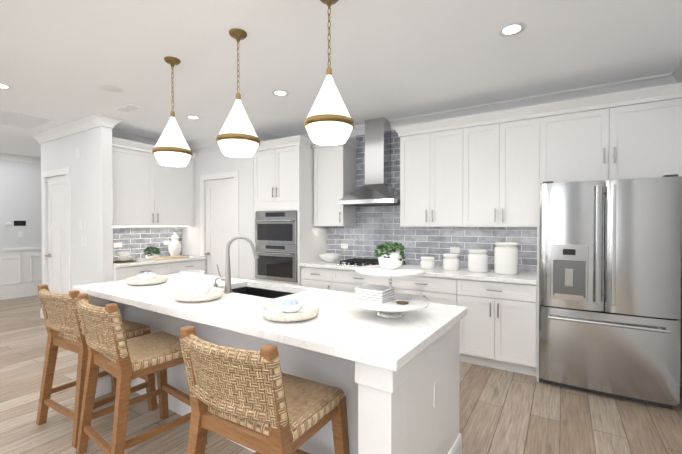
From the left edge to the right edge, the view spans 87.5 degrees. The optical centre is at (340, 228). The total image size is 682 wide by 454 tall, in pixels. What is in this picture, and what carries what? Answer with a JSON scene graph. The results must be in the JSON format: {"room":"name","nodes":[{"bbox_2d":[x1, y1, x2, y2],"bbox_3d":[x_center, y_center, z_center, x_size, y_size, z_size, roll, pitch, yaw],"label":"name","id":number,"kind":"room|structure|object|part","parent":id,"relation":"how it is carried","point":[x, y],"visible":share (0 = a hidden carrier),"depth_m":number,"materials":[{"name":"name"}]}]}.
{"room":"kitchen","nodes":[
{"label":"kitchen","id":0,"kind":"room"},
{"bbox_2d":[0,159,41,248],"bbox_3d":[-7.061,-0.029,5.814,0.120,2.770,10.600,0,1,32],"label":"wall","id":1,"kind":"structure","parent":0,"point":[20,191],"depth_m":6.97,"materials":[{"name":"paint"}]},
{"bbox_2d":[6,221,25,225],"bbox_3d":[-6.300,-0.101,6.908,0.015,0.079,0.283,0,1,32],"label":"thermostat","id":2,"kind":"object","parent":1,"relation":"attached to","point":[20,223],"depth_m":6.94,"materials":[{"name":"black plastic"}]},
{"bbox_2d":[0,289,37,299],"bbox_3d":[-7.000,1.289,5.792,0.016,0.135,10.600,0,1,32],"label":"baseboard","id":3,"kind":"structure","parent":1,"relation":"attached to","point":[17,294],"depth_m":6.94,"materials":[{"name":"white wood"}]},
{"bbox_2d":[0,152,40,163],"bbox_3d":[-6.972,-1.354,5.744,0.089,0.115,10.600,0,1,32],"label":"crown molding","id":4,"kind":"structure","parent":1,"relation":"attached to","point":[4,156],"depth_m":6.92,"materials":[{"name":"white wood"}]},
{"bbox_2d":[18,231,22,236],"bbox_3d":[-6.266,0.104,6.964,0.015,0.099,0.061,0,1,32],"label":"switch plate","id":5,"kind":"object","parent":1,"relation":"attached to","point":[20,233],"depth_m":6.97,"materials":[{"name":"white plastic"}]},
{"bbox_2d":[0,247,41,292],"bbox_3d":[-5.936,0.784,7.479,0.035,0.835,6.600,0,1,32],"label":"wainscoting","id":6,"kind":"structure","parent":1,"relation":"attached to","point":[20,269],"depth_m":6.96,"materials":[{"name":"white wood"}]},
{"bbox_2d":[41,126,112,290],"bbox_3d":[-3.699,-0.019,4.972,1.760,2.770,0.120,0,1,32],"label":"wall","id":7,"kind":"structure","parent":0,"point":[91,198],"depth_m":4.65,"materials":[{"name":"paint"}]},
{"bbox_2d":[42,167,70,318],"bbox_3d":[-4.116,0.256,5.175,0.910,2.215,0.102,0,1,32],"label":"closet door","id":8,"kind":"structure","parent":7,"relation":"in","point":[59,241],"depth_m":5.20,"materials":[{"name":"white wood"}]},
{"bbox_2d":[32,114,107,143],"bbox_3d":[-3.763,-1.344,4.874,1.959,0.115,0.089,0,1,32],"label":"crown molding","id":9,"kind":"structure","parent":7,"relation":"attached to","point":[98,120],"depth_m":4.75,"materials":[{"name":"white wood"}]},
{"bbox_2d":[76,148,79,157],"bbox_3d":[-3.529,-1.012,4.780,0.100,0.130,0.006,0,1,32],"label":"switch plate","id":10,"kind":"object","parent":7,"relation":"attached to","point":[78,149],"depth_m":4.77,"materials":[{"name":"white plastic"}]},
{"bbox_2d":[105,117,122,133],"bbox_3d":[-3.054,-1.342,4.678,0.549,0.115,0.089,0,1,32],"label":"crown molding","id":11,"kind":"structure","parent":7,"relation":"attached to","point":[112,121],"depth_m":4.52,"materials":[{"name":"white wood"}]},
{"bbox_2d":[112,130,158,144],"bbox_3d":[-3.034,-1.350,5.355,0.089,0.115,1.260,0,1,32],"label":"crown molding","id":12,"kind":"structure","parent":7,"relation":"attached to","point":[125,135],"depth_m":5.32,"materials":[{"name":"white wood"}]},
{"bbox_2d":[182,141,277,279],"bbox_3d":[-1.801,-0.029,5.841,1.685,2.770,0.640,0,1,32],"label":"wall","id":13,"kind":"structure","parent":0,"point":[212,160],"depth_m":5.35,"materials":[{"name":"paint"}]},
{"bbox_2d":[200,171,238,277],"bbox_3d":[-1.878,0.252,5.526,0.880,2.215,0.102,0,1,32],"label":"pantry door","id":14,"kind":"structure","parent":13,"relation":"in","point":[222,212],"depth_m":5.54,"materials":[{"name":"white wood"}]},
{"bbox_2d":[187,129,259,149],"bbox_3d":[-1.956,-1.351,5.492,1.774,0.115,0.089,0,1,32],"label":"crown molding","id":15,"kind":"structure","parent":13,"relation":"attached to","point":[210,141],"depth_m":5.61,"materials":[{"name":"white wood"}]},
{"bbox_2d":[259,131,282,140],"bbox_3d":[-1.070,-1.349,5.318,0.086,0.115,0.510,0,1,32],"label":"crown molding","id":16,"kind":"structure","parent":13,"relation":"attached to","point":[264,136],"depth_m":5.27,"materials":[{"name":"white wood"}]},
{"bbox_2d":[0,295,681,453],"bbox_3d":[-2.806,1.417,3.185,10.300,0.060,11.000,0,1,32],"label":"floor","id":17,"kind":"structure","parent":0,"point":[504,412],"depth_m":2.63,"materials":[{"name":"brown wood"}]},
{"bbox_2d":[36,284,157,447],"bbox_3d":[-1.806,0.895,2.626,0.564,0.997,0.599,0,1,30],"label":"stool","id":18,"kind":"object","parent":17,"relation":"on","point":[63,321],"visible":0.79,"depth_m":2.46,"materials":[{"name":"brown wood"}]},
{"bbox_2d":[76,293,207,453],"bbox_3d":[-1.271,0.899,2.246,0.564,0.997,0.599,1,1,38],"label":"stool","id":19,"kind":"object","parent":17,"relation":"on","point":[117,354],"visible":0.96,"depth_m":2.09,"materials":[{"name":"brown wood"}]},
{"bbox_2d":[113,259,205,280],"bbox_3d":[-2.766,0.925,5.274,0.651,0.875,1.352,0,1,32],"label":"base cabinet","id":20,"kind":"object","parent":17,"relation":"on","point":[121,273],"visible":0.21,"depth_m":5.07,"materials":[{"name":"white wood"}]},
{"bbox_2d":[113,255,206,267],"bbox_3d":[-2.769,0.468,5.271,0.642,0.040,1.352,0,1,32],"label":"countertop","id":21,"kind":"structure","parent":20,"relation":"on","point":[141,261],"depth_m":5.05,"materials":[{"name":"stone"}]},
{"bbox_2d":[179,326,349,453],"bbox_3d":[-0.328,0.907,1.577,0.564,0.997,0.599,0,1,31],"label":"stool","id":22,"kind":"object","parent":17,"relation":"on","point":[259,402],"visible":1,"depth_m":1.38,"materials":[{"name":"beige wicker"}]},
{"bbox_2d":[80,284,461,453],"bbox_3d":[-0.716,0.960,2.586,2.896,0.870,1.081,0,1,32],"label":"kitchen island","id":23,"kind":"object","parent":17,"relation":"on","point":[396,381],"depth_m":1.89,"materials":[{"name":"wood"}]},
{"bbox_2d":[73,272,467,375],"bbox_3d":[-0.719,0.502,2.579,2.950,0.046,1.131,0,1,32],"label":"island countertop","id":24,"kind":"structure","parent":23,"relation":"on","point":[341,329],"depth_m":1.95,"materials":[{"name":"white stone"}]},
{"bbox_2d":[126,272,167,284],"bbox_3d":[-1.679,0.422,3.085,0.317,0.102,0.317,0,1,17],"label":"place setting","id":25,"kind":"object","parent":24,"relation":"on","point":[150,278],"depth_m":3.02,"materials":[{"name":"white ceramic"}]},
{"bbox_2d":[178,269,203,281],"bbox_3d":[-1.343,0.426,3.210,0.224,0.090,0.224,0,1,32],"label":"glass bowl","id":26,"kind":"object","parent":24,"relation":"on","point":[188,276],"visible":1,"depth_m":3.18,"materials":[{"name":"white"}]},
{"bbox_2d":[173,285,223,301],"bbox_3d":[-0.974,0.432,2.447,0.317,0.096,0.317,0,1,17],"label":"place setting","id":27,"kind":"object","parent":24,"relation":"on","point":[198,293],"depth_m":2.38,"materials":[{"name":"white ceramic"}]},
{"bbox_2d":[213,235,258,293],"bbox_3d":[-0.814,0.264,2.711,0.346,0.427,0.203,0,1,32],"label":"faucet","id":28,"kind":"object","parent":24,"relation":"on","point":[227,280],"visible":0.96,"depth_m":2.65,"materials":[{"name":"silver metal"}]},
{"bbox_2d":[261,298,318,321],"bbox_3d":[-0.281,0.436,1.973,0.317,0.100,0.317,0,1,17],"label":"place setting","id":29,"kind":"object","parent":24,"relation":"on","point":[293,309],"depth_m":1.91,"materials":[{"name":"white ceramic"}]},
{"bbox_2d":[353,242,428,318],"bbox_3d":[0.277,0.279,1.997,0.420,0.413,0.420,0,1,32],"label":"tiered stand","id":30,"kind":"object","parent":24,"relation":"on","point":[387,302],"visible":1,"depth_m":1.93,"materials":[{"name":"white ceramic"}]},
{"bbox_2d":[254,135,326,285],"bbox_3d":[-0.719,0.077,5.129,0.896,2.575,0.703,0,1,32],"label":"tall cabinet","id":31,"kind":"object","parent":17,"relation":"on","point":[283,179],"visible":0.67,"depth_m":4.85,"materials":[{"name":"white wood"}]},
{"bbox_2d":[255,210,296,282],"bbox_3d":[-0.914,0.235,4.880,0.750,0.955,0.099,0,1,32],"label":"wall oven","id":32,"kind":"object","parent":31,"relation":"in","point":[276,240],"visible":0.85,"depth_m":4.86,"materials":[{"name":"silver metal"}]},
{"bbox_2d":[301,267,336,290],"bbox_3d":[-0.131,0.931,4.823,0.548,0.876,0.617,0,1,32],"label":"base cabinet","id":33,"kind":"object","parent":17,"relation":"on","point":[321,278],"depth_m":4.55,"materials":[{"name":"white wood"}]},
{"bbox_2d":[337,269,396,292],"bbox_3d":[0.384,0.934,4.503,0.896,0.876,0.617,0,1,32],"label":"base cabinet","id":34,"kind":"object","parent":17,"relation":"on","point":[347,280],"depth_m":4.27,"materials":[{"name":"white wood"}]},
{"bbox_2d":[397,276,464,361],"bbox_3d":[1.031,0.939,4.101,0.860,0.876,0.617,0,1,32],"label":"base cabinet","id":35,"kind":"object","parent":17,"relation":"on","point":[449,291],"depth_m":3.74,"materials":[{"name":"white wood"}]},
{"bbox_2d":[300,260,536,284],"bbox_3d":[0.787,0.480,4.233,2.735,0.040,0.642,0,1,32],"label":"countertop","id":36,"kind":"structure","parent":35,"relation":"on","point":[521,277],"depth_m":3.71,"materials":[{"name":"stone"}]},
{"bbox_2d":[318,253,340,261],"bbox_3d":[-0.154,0.398,4.845,0.310,0.108,0.310,0,1,32],"label":"serving bowl","id":37,"kind":"object","parent":36,"relation":"on","point":[329,257],"visible":1,"depth_m":4.76,"materials":[{"name":"white ceramic"}]},
{"bbox_2d":[335,258,406,266],"bbox_3d":[0.381,0.432,4.484,0.760,0.050,0.510,0,1,32],"label":"cooktop","id":38,"kind":"object","parent":36,"relation":"in","point":[356,262],"visible":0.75,"depth_m":4.45,"materials":[{"name":"metal"}]},
{"bbox_2d":[420,256,434,268],"bbox_3d":[1.009,0.393,4.158,0.163,0.135,0.163,0,1,26],"label":"decorative canister","id":39,"kind":"object","parent":36,"relation":"on","point":[427,262],"depth_m":4.09,"materials":[{"name":"white ceramic"}]},
{"bbox_2d":[443,253,459,270],"bbox_3d":[1.243,0.372,4.023,0.183,0.180,0.183,0,1,26],"label":"decorative canister","id":40,"kind":"object","parent":36,"relation":"on","point":[451,262],"depth_m":3.95,"materials":[{"name":"white ceramic"}]},
{"bbox_2d":[468,249,487,272],"bbox_3d":[1.484,0.344,3.862,0.203,0.240,0.203,0,1,26],"label":"decorative canister","id":41,"kind":"object","parent":36,"relation":"on","point":[477,258],"depth_m":3.78,"materials":[{"name":"white ceramic"}]},
{"bbox_2d":[494,242,517,274],"bbox_3d":[1.712,0.303,3.696,0.223,0.325,0.223,0,1,26],"label":"decorative canister","id":42,"kind":"object","parent":36,"relation":"on","point":[505,258],"depth_m":3.60,"materials":[{"name":"white ceramic"}]},
{"bbox_2d":[465,279,536,376],"bbox_3d":[1.626,0.943,3.731,0.774,0.876,0.617,0,1,32],"label":"base cabinet","id":43,"kind":"object","parent":17,"relation":"on","point":[498,325],"depth_m":3.43,"materials":[{"name":"white wood"}]},
{"bbox_2d":[537,174,681,408],"bbox_3d":[2.314,0.482,3.191,0.951,1.809,0.800,0,1,32],"label":"fridge","id":44,"kind":"object","parent":17,"relation":"on","point":[610,293],"depth_m":2.87,"materials":[{"name":"silver metal"}]},
{"bbox_3d":[1.955,0.479,3.498,0.016,1.809,0.657,0,1,32],"label":"fridge panel","id":45,"kind":"part","parent":44,"relation":"part of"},
{"bbox_2d":[0,0,681,157],"bbox_3d":[-2.806,-1.413,3.152,10.300,0.060,11.000,0,1,32],"label":"ceiling","id":46,"kind":"structure","parent":0,"point":[61,61],"depth_m":2.84,"materials":[{"name":"paint"}]},
{"bbox_2d":[0,83,12,88],"bbox_3d":[-3.295,-1.384,3.445,0.183,0.004,0.183,0,1,-13],"label":"recessed light","id":47,"kind":"object","parent":46,"relation":"in","point":[4,86],"depth_m":3.47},
{"bbox_2d":[0,109,53,128],"bbox_3d":[-4.130,-1.394,4.552,0.862,0.009,0.631,0,1,22],"label":"ceiling vent","id":48,"kind":"object","parent":46,"relation":"in","point":[16,119],"depth_m":4.58,"materials":[{"name":"paint"}]},
{"bbox_2d":[98,85,122,92],"bbox_3d":[-2.263,-1.382,3.509,0.196,0.009,0.198,0,1,22],"label":"ceiling vent","id":49,"kind":"object","parent":46,"relation":"in","point":[109,88],"depth_m":3.51,"materials":[{"name":"paint"}]},
{"bbox_2d":[115,104,142,112],"bbox_3d":[-2.444,-1.389,4.105,0.354,0.009,0.203,0,1,22],"label":"ceiling vent","id":50,"kind":"object","parent":46,"relation":"in","point":[127,108],"depth_m":4.11,"materials":[{"name":"paint"}]},
{"bbox_2d":[152,56,192,166],"bbox_3d":[-1.378,-0.952,2.917,0.298,0.854,0.298,0,1,32],"label":"pendant light","id":51,"kind":"object","parent":46,"relation":"hanging from","point":[171,148],"visible":1,"depth_m":2.85,"materials":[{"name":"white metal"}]},
{"bbox_2d":[185,115,200,119],"bbox_3d":[-1.857,-1.396,4.470,0.183,0.004,0.183,0,1,-13],"label":"recessed light","id":52,"kind":"object","parent":46,"relation":"in","point":[193,117],"depth_m":4.47,"materials":[{"name":"white plastic"}]},
{"bbox_2d":[216,28,259,157],"bbox_3d":[-0.724,-0.948,2.511,0.298,0.854,0.298,0,1,32],"label":"pendant light","id":53,"kind":"object","parent":46,"relation":"hanging from","point":[237,137],"visible":1,"depth_m":2.44,"materials":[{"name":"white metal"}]},
{"bbox_2d":[271,89,289,95],"bbox_3d":[-0.618,-1.386,3.641,0.183,0.004,0.183,0,1,-13],"label":"recessed light","id":54,"kind":"object","parent":46,"relation":"in","point":[278,92],"depth_m":3.62,"materials":[{"name":"white plastic"}]},
{"bbox_2d":[304,0,353,144],"bbox_3d":[-0.070,-0.943,2.104,0.298,0.854,0.298,0,1,32],"label":"pendant light","id":55,"kind":"object","parent":46,"relation":"hanging from","point":[328,120],"visible":1,"depth_m":2.02,"materials":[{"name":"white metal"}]},
{"bbox_2d":[497,22,526,36],"bbox_3d":[1.176,-1.372,2.455,0.183,0.004,0.183,0,1,-13],"label":"recessed light","id":56,"kind":"object","parent":46,"relation":"in","point":[508,29],"depth_m":2.45,"materials":[{"name":"white plastic"}]},
{"bbox_2d":[283,98,679,148],"bbox_3d":[0.381,-0.018,4.932,6.590,2.770,0.120,0,1,32],"label":"wall","id":57,"kind":"structure","parent":0,"point":[354,137],"depth_m":3.88,"materials":[{"name":"paint"}]},
{"bbox_2d":[338,117,399,205],"bbox_3d":[0.417,-0.851,4.527,0.760,1.092,0.487,0,1,32],"label":"range hood","id":58,"kind":"object","parent":57,"relation":"attached to","point":[377,189],"visible":0.85,"depth_m":4.51,"materials":[{"name":"silver metal"}]},
{"bbox_2d":[327,130,536,271],"bbox_3d":[0.952,-0.413,4.489,2.735,1.738,0.018,0,1,32],"label":"tile backsplash","id":59,"kind":"structure","parent":57,"relation":"attached to","point":[369,232],"depth_m":4.57,"materials":[{"name":"grey tile"}]},
{"bbox_2d":[302,73,667,137],"bbox_3d":[1.002,-1.339,4.408,4.575,0.115,0.089,0,1,32],"label":"crown molding","id":60,"kind":"structure","parent":57,"relation":"attached to","point":[657,80],"depth_m":3.76,"materials":[{"name":"white wood"}]},
{"bbox_2d":[312,82,681,226],"bbox_3d":[1.315,-0.610,4.027,3.806,1.175,0.413,0,1,32],"label":"upper cabinets","id":61,"kind":"object","parent":57,"relation":"attached to","point":[488,175],"visible":0.96,"depth_m":3.61,"materials":[{"name":"white wood"}]},
{"bbox_2d":[679,236,681,386],"bbox_3d":[0.873,0.044,-0.402,0.120,2.770,8.420,0,1,32],"label":"wall","id":62,"kind":"structure","parent":0,"point":[681,319],"depth_m":3.14,"materials":[{"name":"paint"}]},
{"bbox_2d":[668,58,681,83],"bbox_3d":[0.785,-1.283,-0.362,0.089,0.115,8.420,0,1,32],"label":"crown molding","id":63,"kind":"structure","parent":62,"relation":"attached to","point":[675,76],"depth_m":3.11,"materials":[{"name":"white wood"}]},
{"bbox_3d":[-2.927,-0.028,5.740,0.120,2.770,2.000,0,1,32],"label":"wall","id":64,"kind":"structure","parent":0,"visible":0},
{"bbox_2d":[113,227,181,257],"bbox_3d":[-3.035,0.204,5.434,0.018,0.482,1.352,0,1,32],"label":"tile backsplash","id":65,"kind":"structure","parent":64,"relation":"attached to","point":[135,241],"depth_m":5.44,"materials":[{"name":"grey tile"}]},
{"bbox_2d":[112,137,196,226],"bbox_3d":[-2.867,-0.619,5.319,0.413,1.187,1.352,0,1,32],"label":"upper cabinet","id":66,"kind":"object","parent":64,"relation":"attached to","point":[148,190],"visible":0.85,"depth_m":5.17,"materials":[{"name":"white wood"}]}
]}

